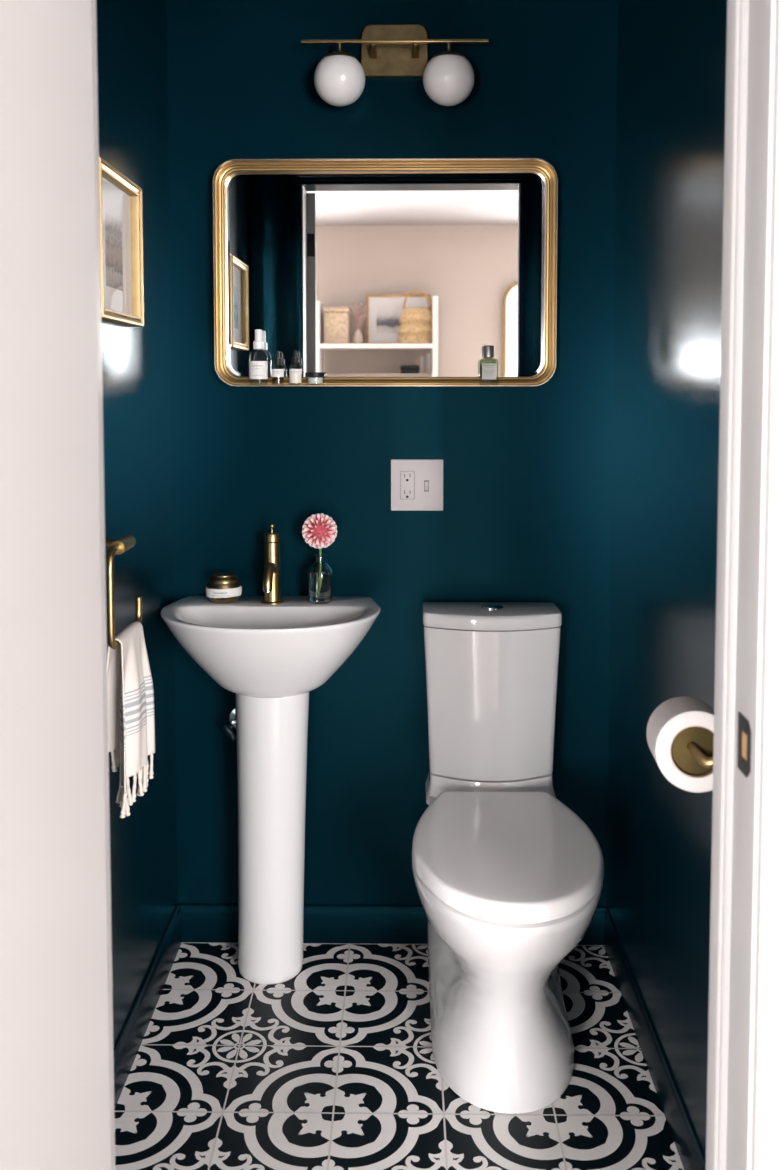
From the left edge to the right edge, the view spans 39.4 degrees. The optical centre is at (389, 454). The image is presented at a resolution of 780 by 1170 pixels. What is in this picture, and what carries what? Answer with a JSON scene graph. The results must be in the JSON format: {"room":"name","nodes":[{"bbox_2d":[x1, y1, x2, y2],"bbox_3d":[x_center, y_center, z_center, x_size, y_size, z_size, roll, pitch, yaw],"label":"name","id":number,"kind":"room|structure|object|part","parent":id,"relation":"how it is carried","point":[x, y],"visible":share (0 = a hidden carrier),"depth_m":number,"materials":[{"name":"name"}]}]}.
{"room":"bathroom","nodes":[
{"label":"bathroom","id":0,"kind":"room"},
{"bbox_2d":[96,0,177,1048],"bbox_3d":[-0.570,0.006,1.876,0.100,2.460,1.358,0,4,1],"label":"wall","id":1,"kind":"structure","parent":0,"point":[131,34],"depth_m":2.28,"materials":[{"name":"blue paint"}]},
{"bbox_2d":[99,157,143,326],"bbox_3d":[-0.502,-0.378,1.999,0.030,0.271,0.295,0,4,1],"label":"framed print","id":2,"kind":"object","parent":1,"relation":"attached to","point":[120,198],"visible":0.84,"depth_m":2.04,"materials":[{"name":"glass"},{"name":"gold metal"},{"name":"paper"}]},
{"bbox_2d":[105,212,122,290],"bbox_3d":[-0.507,-0.372,2.004,0.001,0.131,0.117,0,4,1],"label":"print","id":3,"kind":"object","parent":2,"relation":"attached to","point":[113,220],"depth_m":2.00},
{"bbox_2d":[105,535,141,648],"bbox_3d":[-0.479,0.223,1.849,0.082,0.184,0.198,0,4,1],"label":"towel holder","id":4,"kind":"object","parent":1,"relation":"attached to","point":[117,547],"visible":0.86,"depth_m":1.76,"materials":[{"name":"gold metal"}]},
{"bbox_3d":[-0.481,0.152,1.837,0.064,0.017,0.017,0,4,1],"label":"post","id":5,"kind":"part","parent":4,"relation":"part of","materials":[{"name":"gold metal"}]},
{"bbox_2d":[107,621,154,817],"bbox_3d":[-0.455,0.445,1.845,0.076,0.293,0.190,0,4,1],"label":"hand towel","id":6,"kind":"object","parent":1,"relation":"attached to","point":[131,716],"visible":0.88,"depth_m":1.85,"materials":[{"name":"fabric"}]},
{"bbox_2d":[113,905,181,1109],"bbox_3d":[-0.513,1.165,2.000,0.011,0.092,1.228,0,4,1],"label":"baseboard","id":7,"kind":"structure","parent":1,"relation":"attached to","point":[127,1046],"depth_m":2.25,"materials":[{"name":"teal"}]},
{"bbox_2d":[166,0,617,905],"bbox_3d":[0.006,-0.038,2.596,1.231,2.460,0.100,0,4,1],"label":"wall","id":8,"kind":"structure","parent":0,"point":[526,515],"depth_m":2.55,"materials":[{"name":"blue paint"}]},
{"bbox_2d":[221,705,235,740],"bbox_3d":[-0.358,0.587,2.547,0.060,0.148,0.083,0,4,1],"label":"water valve","id":9,"kind":"object","parent":8,"relation":"attached to","point":[228,731],"visible":0.51,"depth_m":2.52,"materials":[{"name":"silver metal"}]},
{"bbox_3d":[-0.372,0.643,2.518,0.034,0.041,0.018,0,4,1],"label":"valve handle","id":10,"kind":"part","parent":9,"relation":"part of","materials":[{"name":"black plastic"}]},
{"bbox_2d":[212,158,557,386],"bbox_3d":[-0.010,-0.413,2.496,0.781,0.514,0.051,0,4,1],"label":"wall mirror","id":11,"kind":"object","parent":8,"relation":"attached to","point":[378,272],"visible":1,"depth_m":2.51,"materials":[{"name":"gold metal"}]},
{"bbox_2d":[249,329,267,378],"bbox_3d":[-0.300,-0.224,2.499,0.043,0.127,0.044,0,4,1],"label":"spray bottle","id":12,"kind":"object","parent":11,"relation":"on","point":[257,369],"visible":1,"depth_m":2.49,"materials":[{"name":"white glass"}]},
{"bbox_2d":[272,351,283,382],"bbox_3d":[-0.257,-0.199,2.503,0.028,0.078,0.029,0,4,1],"label":"dropper bottle","id":13,"kind":"object","parent":11,"relation":"on","point":[275,372],"visible":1,"depth_m":2.49,"materials":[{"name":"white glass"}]},
{"bbox_2d":[289,350,300,382],"bbox_3d":[-0.216,-0.200,2.502,0.028,0.080,0.029,0,4,1],"label":"dropper bottle","id":14,"kind":"object","parent":11,"relation":"on","point":[294,374],"visible":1,"depth_m":2.49,"materials":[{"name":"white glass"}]},
{"bbox_2d":[305,372,324,384],"bbox_3d":[-0.171,-0.175,2.506,0.046,0.029,0.046,0,4,1],"label":"jar","id":15,"kind":"object","parent":11,"relation":"on","point":[307,374],"visible":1,"depth_m":2.49,"materials":[{"name":"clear glass"}]},
{"bbox_3d":[-0.171,-0.184,2.506,0.046,0.010,0.046,0,4,1],"label":"lid","id":16,"kind":"part","parent":15,"relation":"part of","materials":[{"name":"black plastic"}]},
{"bbox_2d":[479,345,496,378],"bbox_3d":[0.228,-0.205,2.496,0.042,0.090,0.035,0,4,1],"label":"perfume bottle","id":17,"kind":"object","parent":11,"relation":"on","point":[488,370],"visible":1,"depth_m":2.48,"materials":[{"name":"clear glass"}]},
{"bbox_2d":[177,903,606,944],"bbox_3d":[0.005,1.127,2.612,1.031,0.092,0.011,0,4,1],"label":"baseboard","id":18,"kind":"structure","parent":8,"relation":"attached to","point":[200,922],"depth_m":2.61,"materials":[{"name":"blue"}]},
{"bbox_2d":[301,24,488,106],"bbox_3d":[0.012,-0.876,2.430,0.417,0.194,0.127,0,4,1],"label":"vanity light","id":19,"kind":"object","parent":8,"relation":"attached to","point":[388,51],"visible":1,"depth_m":2.42,"materials":[{"name":"white glass"}]},
{"bbox_3d":[-0.111,-0.836,2.428,0.115,0.115,0.115,0,4,1],"label":"lamp shade","id":20,"kind":"part","parent":19,"relation":"part of","materials":[{"name":"white glass"}]},
{"bbox_3d":[0.132,-0.836,2.424,0.115,0.115,0.115,0,4,1],"label":"lamp shade","id":21,"kind":"part","parent":19,"relation":"part of","materials":[{"name":"white glass"}]},
{"bbox_2d":[391,459,442,510],"bbox_3d":[0.065,0.072,2.544,0.122,0.120,0.014,0,4,1],"label":"outlet plate","id":22,"kind":"object","parent":8,"relation":"attached to","point":[416,484],"visible":1,"depth_m":2.54,"materials":[{"name":"white plastic"}]},
{"bbox_2d":[401,471,413,498],"bbox_3d":[0.042,0.072,2.545,0.032,0.064,0.003,0,4,1],"label":"receptacle","id":23,"kind":"object","parent":22,"relation":"attached to","point":[407,477],"depth_m":2.54,"materials":[{"name":"white plastic"}]},
{"bbox_2d":[114,942,683,1169],"bbox_3d":[-0.003,1.231,1.983,1.031,0.041,1.280,0,4,1],"label":"floor","id":24,"kind":"structure","parent":0,"point":[330,1066],"depth_m":2.09,"materials":[{"name":"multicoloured tile"}]},
{"bbox_2d":[160,596,380,984],"bbox_3d":[-0.264,0.764,2.419,0.488,0.840,0.358,0,4,1],"label":"pedestal sink","id":25,"kind":"object","parent":24,"relation":"on","point":[271,657],"visible":0.96,"depth_m":2.40,"materials":[{"name":"white ceramic"}]},
{"bbox_2d":[206,572,241,603],"bbox_3d":[-0.380,0.306,2.496,0.082,0.065,0.082,0,4,1],"label":"candle jar","id":26,"kind":"object","parent":25,"relation":"on","point":[222,587],"visible":1,"depth_m":2.47,"materials":[{"name":"gold metal"}]},
{"bbox_2d":[160,596,380,697],"bbox_3d":[-0.264,0.439,2.399,0.488,0.188,0.358,0,4,1],"label":"basin","id":27,"kind":"object","parent":25,"relation":"in","point":[251,648],"depth_m":2.32,"materials":[{"name":"white ceramic"}]},
{"bbox_2d":[261,523,283,604],"bbox_3d":[-0.268,0.250,2.453,0.052,0.182,0.120,0,4,1],"label":"faucet","id":28,"kind":"object","parent":25,"relation":"on","point":[271,578],"visible":1,"depth_m":2.47,"materials":[{"name":"gold metal"}]},
{"bbox_3d":[-0.267,0.269,2.438,0.022,0.055,0.089,0,4,3],"label":"spout","id":29,"kind":"part","parent":28,"relation":"part of","materials":[{"name":"gold metal"}]},
{"bbox_3d":[-0.268,0.168,2.481,0.012,0.023,0.012,0,4,1],"label":"lever knob","id":30,"kind":"part","parent":28,"relation":"part of","materials":[{"name":"gold metal"}]},
{"bbox_2d":[308,553,332,603],"bbox_3d":[-0.159,0.283,2.492,0.057,0.110,0.057,0,4,1],"label":"bud vase","id":31,"kind":"object","parent":25,"relation":"on","point":[320,588],"visible":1,"depth_m":2.47,"materials":[{"name":"clear glass"}]},
{"bbox_2d":[302,513,336,554],"bbox_3d":[-0.159,0.232,2.473,0.081,0.197,0.066,0,4,1],"label":"dahlia","id":32,"kind":"object","parent":31,"relation":"in","point":[319,531],"visible":0.98,"depth_m":2.46,"materials":[{"name":"pink plant"}]},
{"bbox_2d":[411,602,603,1113],"bbox_3d":[0.228,0.779,2.210,0.367,0.836,0.729,0,4,1],"label":"toilet","id":33,"kind":"object","parent":24,"relation":"on","point":[508,878],"visible":1,"depth_m":2.11,"materials":[{"name":"white glazed ceramic"}]},
{"bbox_3d":[0.231,0.553,2.481,0.307,0.336,0.156,0,4,1],"label":"tank","id":34,"kind":"part","parent":33,"relation":"part of","materials":[{"name":"white ceramic"}]},
{"bbox_3d":[0.231,0.366,2.468,0.311,0.032,0.163,0,4,1],"label":"tank lid","id":35,"kind":"part","parent":33,"relation":"part of","materials":[{"name":"white ceramic"}]},
{"bbox_3d":[0.226,0.761,2.112,0.366,0.028,0.530,0,4,1],"label":"seat lid","id":36,"kind":"part","parent":33,"relation":"part of","materials":[{"name":"white plastic"}]},
{"bbox_3d":[0.226,0.781,2.114,0.346,0.010,0.510,0,4,1],"label":"seat","id":37,"kind":"part","parent":33,"relation":"part of","materials":[{"name":"white plastic"}]},
{"bbox_2d":[607,0,726,1157],"bbox_3d":[0.561,0.007,1.861,0.100,2.460,1.358,0,4,1],"label":"wall","id":38,"kind":"structure","parent":0,"point":[671,54],"depth_m":2.01,"materials":[{"name":"blue paint"}]},
{"bbox_2d":[604,908,705,1169],"bbox_3d":[0.508,1.166,1.987,0.008,0.092,1.228,0,4,1],"label":"baseboard","id":39,"kind":"structure","parent":38,"relation":"attached to","point":[690,1152],"depth_m":2.08,"materials":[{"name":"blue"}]},
{"bbox_2d":[671,727,713,774],"bbox_3d":[0.433,0.384,1.410,0.094,0.063,0.178,-3,5,-42],"label":"toilet paper holder","id":40,"kind":"object","parent":38,"relation":"attached to","point":[692,748],"visible":0.7,"depth_m":1.41,"materials":[{"name":"gold metal"}]},
{"bbox_2d":[646,697,713,791],"bbox_3d":[0.402,0.385,1.454,0.104,0.113,0.113,0,4,7],"label":"toilet paper roll","id":41,"kind":"object","parent":40,"relation":"on","point":[671,717],"visible":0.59,"depth_m":1.41,"materials":[{"name":"white paper"}]},
{"bbox_3d":[0.441,0.386,1.383,0.122,0.024,0.034,1,4,15],"label":"arm","id":42,"kind":"part","parent":40,"relation":"part of","materials":[{"name":"gold metal"}]},
{"bbox_3d":[0.256,0.047,1.215,5.350,2.460,0.060,0,4,1],"label":"wall","id":43,"kind":"structure","parent":0,"visible":0},
{"bbox_2d":[752,0,779,1169],"bbox_3d":[0.450,0.209,1.183,0.082,2.100,0.020,0,4,1],"label":"trim","id":44,"kind":"structure","parent":43,"relation":"attached to","point":[766,1116],"depth_m":1.19,"materials":[{"name":"white paint"}]},
{"bbox_3d":[-0.012,0.043,1.279,1.231,2.460,0.060,0,4,1],"label":"wall","id":45,"kind":"structure","parent":0,"visible":0},
{"bbox_2d":[0,0,110,1169],"bbox_3d":[-0.353,0.267,0.826,0.105,2.006,0.757,0,4,7],"label":"door","id":46,"kind":"structure","parent":45,"relation":"in","point":[55,1085],"depth_m":1.06,"materials":[{"name":"grey paint"}]},
{"bbox_2d":[91,0,114,1169],"bbox_3d":[-0.356,0.243,1.266,0.022,2.022,0.124,0,4,1],"label":"trim","id":47,"kind":"structure","parent":45,"relation":"attached to","point":[93,2],"depth_m":1.31,"materials":[{"name":"grey paint"}]},
{"bbox_2d":[706,0,776,1169],"bbox_3d":[0.409,0.244,1.256,0.034,2.022,0.124,0,4,1],"label":"trim","id":48,"kind":"structure","parent":45,"relation":"attached to","point":[751,24],"depth_m":1.25,"materials":[{"name":"white paint"}]},
{"bbox_3d":[0.404,0.331,1.237,0.002,0.065,0.044,0,4,1],"label":"strike plate","id":49,"kind":"part","parent":48,"relation":"part of","materials":[{"name":"black metal"}]}
]}

